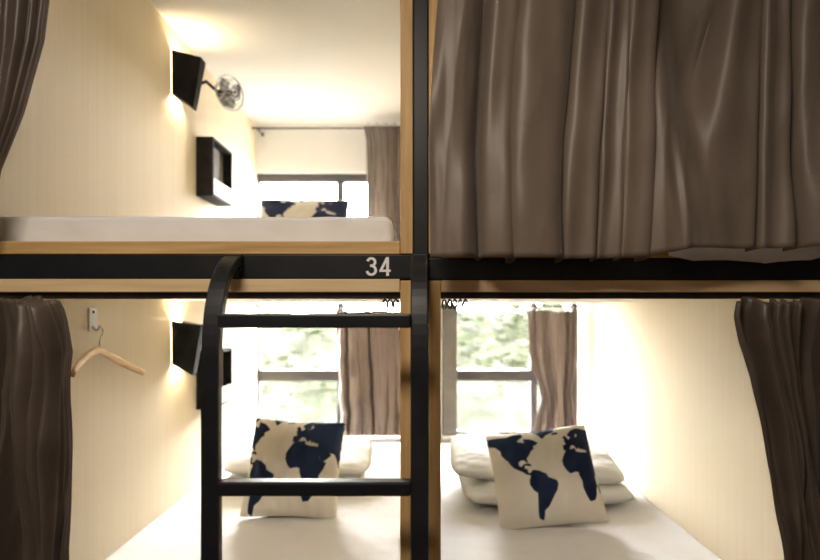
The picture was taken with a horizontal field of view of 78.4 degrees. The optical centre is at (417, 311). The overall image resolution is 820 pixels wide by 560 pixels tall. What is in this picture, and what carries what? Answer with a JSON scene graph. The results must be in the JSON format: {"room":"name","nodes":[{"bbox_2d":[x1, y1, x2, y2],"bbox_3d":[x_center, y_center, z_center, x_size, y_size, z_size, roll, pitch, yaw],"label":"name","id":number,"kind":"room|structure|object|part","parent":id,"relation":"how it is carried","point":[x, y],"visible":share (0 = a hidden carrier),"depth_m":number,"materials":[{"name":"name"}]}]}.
{"room":"dormitory","nodes":[
{"label":"dormitory","id":0,"kind":"room"},
{"bbox_2d":[0,0,256,559],"bbox_3d":[-1.042,0.040,2.193,0.060,2.420,2.100,0,0,0],"label":"wall","id":1,"kind":"structure","parent":0,"point":[103,131],"depth_m":1.74,"materials":[{"name":"beige paint"}]},
{"bbox_2d":[88,308,101,331],"bbox_3d":[-0.994,0.024,1.544,0.029,0.072,0.072,0,0,-44],"label":"wall hook","id":2,"kind":"object","parent":1,"relation":"attached to","point":[92,312],"visible":0.99,"depth_m":1.55,"materials":[{"name":"silver metal"}]},
{"bbox_3d":[-1.009,0.024,1.559,0.006,0.072,0.038,0,0,0],"label":"plate","id":3,"kind":"part","parent":2,"relation":"part of","materials":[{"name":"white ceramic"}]},
{"bbox_2d":[71,326,144,376],"bbox_3d":[-0.953,0.132,1.535,0.057,0.182,0.484,0,0,-9],"label":"clothes hanger","id":4,"kind":"object","parent":2,"relation":"hanging from","point":[99,349],"visible":0.97,"depth_m":1.56,"materials":[{"name":"brown wood"}]},
{"bbox_2d":[172,321,202,374],"bbox_3d":[-0.955,0.150,2.106,0.114,0.226,0.100,0,0,0],"label":"wall lamp","id":5,"kind":"object","parent":1,"relation":"attached to","point":[186,336],"visible":0.99,"depth_m":2.07,"materials":[{"name":"black metal"}]},
{"bbox_2d":[172,50,205,110],"bbox_3d":[-0.955,-0.960,2.106,0.114,0.226,0.100,0,0,0],"label":"wall lamp","id":6,"kind":"object","parent":1,"relation":"attached to","point":[187,69],"visible":1,"depth_m":2.07,"materials":[{"name":"black metal"}]},
{"bbox_2d":[196,137,231,206],"bbox_3d":[-0.973,-0.665,2.413,0.078,0.270,0.240,0,0,0],"label":"wall shelf","id":7,"kind":"object","parent":1,"relation":"attached to","point":[213,159],"visible":1,"depth_m":2.33,"materials":[{"name":"black paint"}]},
{"bbox_3d":[-0.973,-0.665,2.299,0.078,0.270,0.012,0,0,0],"label":"panel","id":8,"kind":"part","parent":7,"relation":"part of","materials":[{"name":"black paint"}]},
{"bbox_3d":[-0.973,-0.536,2.413,0.078,0.012,0.216,0,0,0],"label":"panel","id":9,"kind":"part","parent":7,"relation":"part of","materials":[{"name":"black paint"}]},
{"bbox_3d":[-0.994,-0.665,2.413,0.035,0.246,0.216,0,0,0],"label":"panel","id":10,"kind":"part","parent":7,"relation":"part of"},
{"bbox_3d":[-0.973,-0.794,2.413,0.078,0.012,0.216,0,0,0],"label":"panel","id":11,"kind":"part","parent":7,"relation":"part of","materials":[{"name":"black paint"}]},
{"bbox_3d":[-0.973,-0.665,2.527,0.078,0.270,0.012,0,0,0],"label":"panel","id":12,"kind":"part","parent":7,"relation":"part of","materials":[{"name":"black paint"}]},
{"bbox_2d":[196,348,231,409],"bbox_3d":[-0.973,0.312,2.413,0.078,0.265,0.240,0,0,0],"label":"wall shelf","id":13,"kind":"object","parent":1,"relation":"attached to","point":[226,352],"visible":0.39,"depth_m":2.50,"materials":[{"name":"black paint"}]},
{"bbox_3d":[-0.973,0.312,2.299,0.078,0.265,0.012,0,0,0],"label":"panel","id":14,"kind":"part","parent":13,"relation":"part of","materials":[{"name":"black paint"}]},
{"bbox_3d":[-0.994,0.312,2.413,0.035,0.241,0.216,0,0,0],"label":"panel","id":15,"kind":"part","parent":13,"relation":"part of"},
{"bbox_3d":[-0.973,0.186,2.413,0.078,0.012,0.216,0,0,0],"label":"panel","id":16,"kind":"part","parent":13,"relation":"part of","materials":[{"name":"black paint"}]},
{"bbox_3d":[-0.973,0.312,2.527,0.078,0.265,0.012,0,0,0],"label":"panel","id":17,"kind":"part","parent":13,"relation":"part of","materials":[{"name":"black paint"}]},
{"bbox_2d":[202,74,243,111],"bbox_3d":[-0.904,-0.998,2.272,0.243,0.159,0.107,0,0,-30],"label":"wall fan","id":18,"kind":"object","parent":1,"relation":"attached to","point":[227,96],"visible":0.98,"depth_m":2.28,"materials":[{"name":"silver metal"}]},
{"bbox_3d":[-0.942,-1.014,2.265,0.137,0.041,0.046,0,0,-36],"label":"arm","id":19,"kind":"part","parent":18,"relation":"part of","materials":[{"name":"black paint"}]},
{"bbox_3d":[-0.886,-1.001,2.310,0.055,0.056,0.054,0,0,31],"label":"motor","id":20,"kind":"part","parent":18,"relation":"part of","materials":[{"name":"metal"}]},
{"bbox_3d":[-0.873,-1.022,2.266,0.014,0.068,0.069,0,0,25],"label":"blade","id":21,"kind":"part","parent":18,"relation":"part of","materials":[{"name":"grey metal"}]},
{"bbox_3d":[-0.865,-0.960,2.292,0.071,0.060,0.008,0,0,-42],"label":"blade","id":22,"kind":"part","parent":18,"relation":"part of","materials":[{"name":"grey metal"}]},
{"bbox_3d":[-0.840,-1.014,2.325,0.025,0.066,0.066,0,0,30],"label":"blade","id":23,"kind":"part","parent":18,"relation":"part of","materials":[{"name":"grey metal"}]},
{"bbox_2d":[149,0,399,124],"bbox_3d":[-0.005,-1.200,1.168,2.130,0.060,4.150,0,0,0],"label":"ceiling","id":24,"kind":"structure","parent":0,"point":[294,62],"depth_m":2.26,"materials":[{"name":"paint"}]},
{"bbox_2d":[256,125,461,442],"bbox_3d":[-0.006,0.040,3.193,2.012,2.420,0.100,0,0,0],"label":"wall","id":25,"kind":"structure","parent":0,"point":[279,151],"depth_m":3.14,"materials":[{"name":"white paint"}]},
{"bbox_2d":[252,127,395,135],"bbox_3d":[-0.517,-1.108,3.086,0.965,0.020,0.115,0,0,0],"label":"curtain rod","id":26,"kind":"object","parent":25,"relation":"attached to","point":[257,128],"visible":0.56,"depth_m":3.03,"materials":[{"name":"grey metal"}]},
{"bbox_3d":[-0.517,-1.108,3.033,0.965,0.010,0.010,0,0,0],"label":"rod","id":27,"kind":"part","parent":26,"relation":"part of","materials":[{"name":"grey metal"}]},
{"bbox_2d":[364,122,399,241],"bbox_3d":[-0.190,-0.689,3.036,0.271,0.906,0.100,0,0,0],"label":"curtain","id":28,"kind":"object","parent":26,"relation":"hanging from","point":[382,142],"visible":0.58,"depth_m":3.02,"materials":[{"name":"fabric"}]},
{"bbox_2d":[257,174,399,440],"bbox_3d":[-0.531,-0.037,3.155,0.962,1.665,0.115,0,0,0],"label":"window","id":29,"kind":"structure","parent":25,"relation":"in","point":[340,179],"depth_m":3.16,"materials":[{"name":"metal"},{"name":"dark grey painted metal"}]},
{"bbox_3d":[-0.531,0.782,3.131,0.962,0.025,0.065,0,0,0],"label":"sill","id":30,"kind":"part","parent":29,"relation":"part of","materials":[{"name":"white paint"}]},
{"bbox_2d":[442,304,576,440],"bbox_3d":[0.575,-0.037,3.155,0.850,1.665,0.115,0,0,0],"label":"window","id":31,"kind":"structure","parent":25,"relation":"in","point":[451,374],"depth_m":3.16,"materials":[{"name":"metal"},{"name":"dark grey painted metal"}]},
{"bbox_3d":[0.575,0.782,3.131,0.850,0.025,0.065,0,0,0],"label":"sill","id":32,"kind":"part","parent":31,"relation":"part of","materials":[{"name":"white paint"}]},
{"bbox_2d":[577,299,799,559],"bbox_3d":[1.030,0.040,2.193,0.060,2.420,2.100,0,0,0],"label":"wall","id":33,"kind":"structure","parent":0,"point":[664,386],"depth_m":1.88,"materials":[{"name":"beige paint"}]},
{"bbox_3d":[-0.005,1.275,1.168,2.130,0.050,4.150,0,0,0],"label":"floor","id":34,"kind":"structure","parent":0,"visible":0},
{"bbox_2d":[0,0,819,559],"bbox_3d":[-0.006,0.040,2.103,2.010,2.420,2.040,0,0,0],"label":"bunk bed","id":35,"kind":"object","parent":34,"relation":"on","point":[274,272],"visible":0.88,"depth_m":1.17,"materials":[{"name":"black metal"}]},
{"bbox_2d":[0,0,49,174],"bbox_3d":[-0.888,-0.636,1.109,0.226,0.948,0.051,0,0,0],"label":"curtain","id":36,"kind":"object","parent":35,"relation":"hanging from","point":[23,23],"visible":1,"depth_m":1.10,"materials":[{"name":"brown fabric"}]},
{"bbox_2d":[0,295,72,559],"bbox_3d":[-0.890,0.551,1.148,0.222,1.181,0.129,0,0,0],"label":"curtain","id":37,"kind":"object","parent":35,"relation":"hanging from","point":[36,351],"visible":1,"depth_m":1.14,"materials":[{"name":"brown fabric"}]},
{"bbox_2d":[0,216,396,240],"bbox_3d":[-0.533,-0.185,2.152,0.955,0.103,1.881,0,0,0],"label":"mattress","id":38,"kind":"object","parent":35,"relation":"on","point":[132,228],"visible":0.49,"depth_m":1.22,"materials":[{"name":"white fabric"}]},
{"bbox_2d":[260,199,348,216],"bbox_3d":[-0.610,-0.425,2.662,0.478,0.370,0.214,0,0,-2],"label":"cushion","id":39,"kind":"object","parent":38,"relation":"on","point":[269,207],"visible":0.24,"depth_m":2.65,"materials":[{"name":"fabric"}]},
{"bbox_3d":[-0.526,-0.061,1.186,0.969,0.030,0.042,0,0,0],"label":"wood rail","id":40,"kind":"part","parent":35,"relation":"part of","materials":[{"name":"brown wood"}]},
{"bbox_3d":[-0.526,-0.149,1.186,0.969,0.030,0.042,0,0,0],"label":"wood rail","id":41,"kind":"part","parent":35,"relation":"part of","materials":[{"name":"brown wood"}]},
{"bbox_3d":[-0.526,-0.038,1.188,0.969,0.014,0.022,0,0,0],"label":"curtain rail","id":42,"kind":"part","parent":35,"relation":"part of","materials":[{"name":"black metal"}]},
{"bbox_2d":[105,443,399,559],"bbox_3d":[-0.528,0.853,2.152,0.966,0.112,1.881,0,0,0],"label":"mattress","id":43,"kind":"object","parent":35,"relation":"on","point":[364,527],"visible":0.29,"depth_m":1.82,"materials":[{"name":"white fabric"}]},
{"bbox_2d":[240,418,345,518],"bbox_3d":[-0.495,0.626,2.024,0.365,0.375,0.249,0,0,5],"label":"cushion","id":44,"kind":"object","parent":43,"relation":"on","point":[280,449],"visible":0.84,"depth_m":1.96,"materials":[{"name":"fabric"}]},
{"bbox_2d":[227,472,364,477],"bbox_3d":[-0.560,0.759,2.363,0.622,0.090,0.389,0,1,0],"label":"pillow","id":45,"kind":"object","parent":43,"relation":"on","point":[231,475],"visible":0.06,"depth_m":2.26,"materials":[{"name":"white fabric"}]},
{"bbox_2d":[224,436,372,475],"bbox_3d":[-0.550,0.677,2.403,0.662,0.113,0.386,0,0,-2],"label":"pillow","id":46,"kind":"object","parent":45,"relation":"on","point":[356,452],"visible":0.43,"depth_m":2.31,"materials":[{"name":"white fabric"}]},
{"bbox_2d":[201,254,428,559],"bbox_3d":[-0.209,0.559,1.087,0.465,1.382,0.150,0,0,0],"label":"ladder","id":47,"kind":"object","parent":35,"relation":"attached to","point":[213,487],"visible":1,"depth_m":1.02,"materials":[{"name":"black metal"}]},
{"bbox_3d":[-0.422,0.561,1.084,0.037,1.377,0.135,0,0,0],"label":"rail","id":48,"kind":"part","parent":47,"relation":"part of","materials":[{"name":"black metal"}]},
{"bbox_3d":[-0.422,-0.114,1.155,0.037,0.037,0.016,0,0,0],"label":"hook plate","id":49,"kind":"part","parent":47,"relation":"part of","materials":[{"name":"black metal"}]},
{"bbox_3d":[0.003,-0.114,1.155,0.037,0.037,0.016,0,0,0],"label":"hook plate","id":50,"kind":"part","parent":47,"relation":"part of","materials":[{"name":"black metal"}]},
{"bbox_3d":[0.003,0.561,1.084,0.037,1.377,0.135,0,0,0],"label":"rail","id":51,"kind":"part","parent":47,"relation":"part of","materials":[{"name":"black metal"}]},
{"bbox_2d":[252,304,399,306],"bbox_3d":[-0.517,-0.039,3.033,0.965,0.024,0.020,0,0,0],"label":"curtain rod","id":52,"kind":"object","parent":35,"relation":"attached to","point":[256,305],"visible":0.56,"depth_m":3.03,"materials":[{"name":"metal"}]},
{"bbox_3d":[-0.517,-0.032,3.033,0.965,0.010,0.010,0,0,0],"label":"rod","id":53,"kind":"part","parent":52,"relation":"part of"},
{"bbox_2d":[335,306,399,436],"bbox_3d":[-0.281,0.364,3.040,0.441,0.798,0.109,0,0,0],"label":"curtain","id":54,"kind":"object","parent":52,"relation":"hanging from","point":[368,358],"visible":0.83,"depth_m":3.02,"materials":[{"name":"fabric"}]},
{"bbox_3d":[0.006,0.040,1.185,0.035,2.420,0.044,0,0,0],"label":"post","id":55,"kind":"part","parent":35,"relation":"part of","materials":[{"name":"black metal"}]},
{"bbox_2d":[441,304,582,306],"bbox_3d":[0.522,-0.039,3.033,0.945,0.024,0.020,0,0,0],"label":"curtain rod","id":56,"kind":"object","parent":35,"relation":"attached to","point":[572,305],"visible":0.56,"depth_m":3.03,"materials":[{"name":"metal"}]},
{"bbox_3d":[0.522,-0.032,3.033,0.945,0.010,0.010,0,0,0],"label":"rod","id":57,"kind":"part","parent":56,"relation":"part of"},
{"bbox_2d":[528,307,577,431],"bbox_3d":[0.816,0.361,3.025,0.306,0.793,0.080,0,0,0],"label":"curtain","id":58,"kind":"object","parent":56,"relation":"hanging from","point":[553,336],"visible":0.91,"depth_m":3.03,"materials":[{"name":"fabric"}]},
{"bbox_3d":[0.526,-0.138,1.186,0.945,0.024,0.042,0,0,0],"label":"wood rail","id":59,"kind":"part","parent":35,"relation":"part of","materials":[{"name":"brown wood"}]},
{"bbox_2d":[441,443,720,559],"bbox_3d":[0.526,0.853,2.152,0.943,0.113,1.882,0,0,0],"label":"mattress","id":60,"kind":"object","parent":35,"relation":"on","point":[636,529],"visible":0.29,"depth_m":1.80,"materials":[{"name":"white fabric"}]},
{"bbox_2d":[458,475,633,505],"bbox_3d":[0.535,0.749,2.213,0.700,0.114,0.428,0,1,-2],"label":"pillow","id":61,"kind":"object","parent":60,"relation":"on","point":[480,491],"visible":0.2,"depth_m":2.05,"materials":[{"name":"white fabric"}]},
{"bbox_2d":[450,433,623,484],"bbox_3d":[0.515,0.657,2.283,0.739,0.144,0.406,0,0,3],"label":"pillow","id":62,"kind":"object","parent":61,"relation":"on","point":[469,453],"visible":0.34,"depth_m":2.18,"materials":[{"name":"white fabric"}]},
{"bbox_2d":[485,424,608,529],"bbox_3d":[0.487,0.636,1.943,0.403,0.375,0.273,0,0,-6],"label":"cushion","id":63,"kind":"object","parent":60,"relation":"on","point":[542,478],"visible":0.99,"depth_m":1.86,"materials":[{"name":"fabric"}]},
{"bbox_2d":[428,0,819,262],"bbox_3d":[0.506,-0.610,1.099,0.969,1.000,0.107,0,0,0],"label":"curtain","id":64,"kind":"object","parent":35,"relation":"hanging from","point":[559,129],"visible":1,"depth_m":1.07,"materials":[{"name":"brown fabric"}]},
{"bbox_3d":[0.526,-0.060,1.186,0.945,0.028,0.042,0,0,0],"label":"wood rail","id":65,"kind":"part","parent":35,"relation":"part of","materials":[{"name":"brown wood"}]},
{"bbox_3d":[0.526,-0.038,1.188,0.945,0.014,0.022,0,0,0],"label":"curtain rail","id":66,"kind":"part","parent":35,"relation":"part of","materials":[{"name":"black metal"}]},
{"bbox_2d":[668,245,819,262],"bbox_3d":[0.531,-0.162,2.116,0.938,0.103,1.954,0,0,0],"label":"mattress","id":67,"kind":"object","parent":35,"relation":"on","point":[762,255],"visible":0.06,"depth_m":1.15,"materials":[{"name":"white fabric"}]},
{"bbox_2d":[734,296,819,559],"bbox_3d":[0.855,0.556,1.163,0.276,1.183,0.113,0,0,2],"label":"curtain","id":68,"kind":"object","parent":35,"relation":"hanging from","point":[779,342],"visible":1,"depth_m":1.14,"materials":[{"name":"brown fabric"}]},
{"label":"outside","id":69,"kind":"structure","parent":0,"visible":0},
{"bbox_3d":[0.000,2.800,13.343,28.000,0.100,19.600,0,0,0],"label":"ground","id":70,"kind":"structure","parent":69,"visible":0},
{"bbox_2d":[262,328,336,421],"bbox_3d":[-2.059,1.410,8.378,2.879,2.688,3.218,0,0,0],"label":"tree","id":71,"kind":"object","parent":70,"relation":"on","point":[290,400],"visible":0.34,"depth_m":8.16,"materials":[{"name":"green plant"}]},
{"bbox_2d":[262,308,540,429],"bbox_3d":[0.000,1.328,11.788,12.000,2.921,1.486,0,0,0],"label":"trees","id":72,"kind":"object","parent":70,"relation":"on","point":[480,404],"visible":0.12,"depth_m":11.36,"materials":[{"name":"green plant"}]},
{"bbox_2d":[457,304,567,429],"bbox_3d":[1.513,0.985,8.493,3.264,3.538,3.359,0,0,0],"label":"tree","id":73,"kind":"object","parent":70,"relation":"on","point":[517,361],"visible":0.43,"depth_m":8.09,"materials":[{"name":"green plant"}]},
{"bbox_3d":[1.513,0.149,8.493,3.264,1.866,3.359,0,0,0],"label":"crown","id":74,"kind":"part","parent":73,"relation":"part of","materials":[{"name":"green plant"}]}
]}

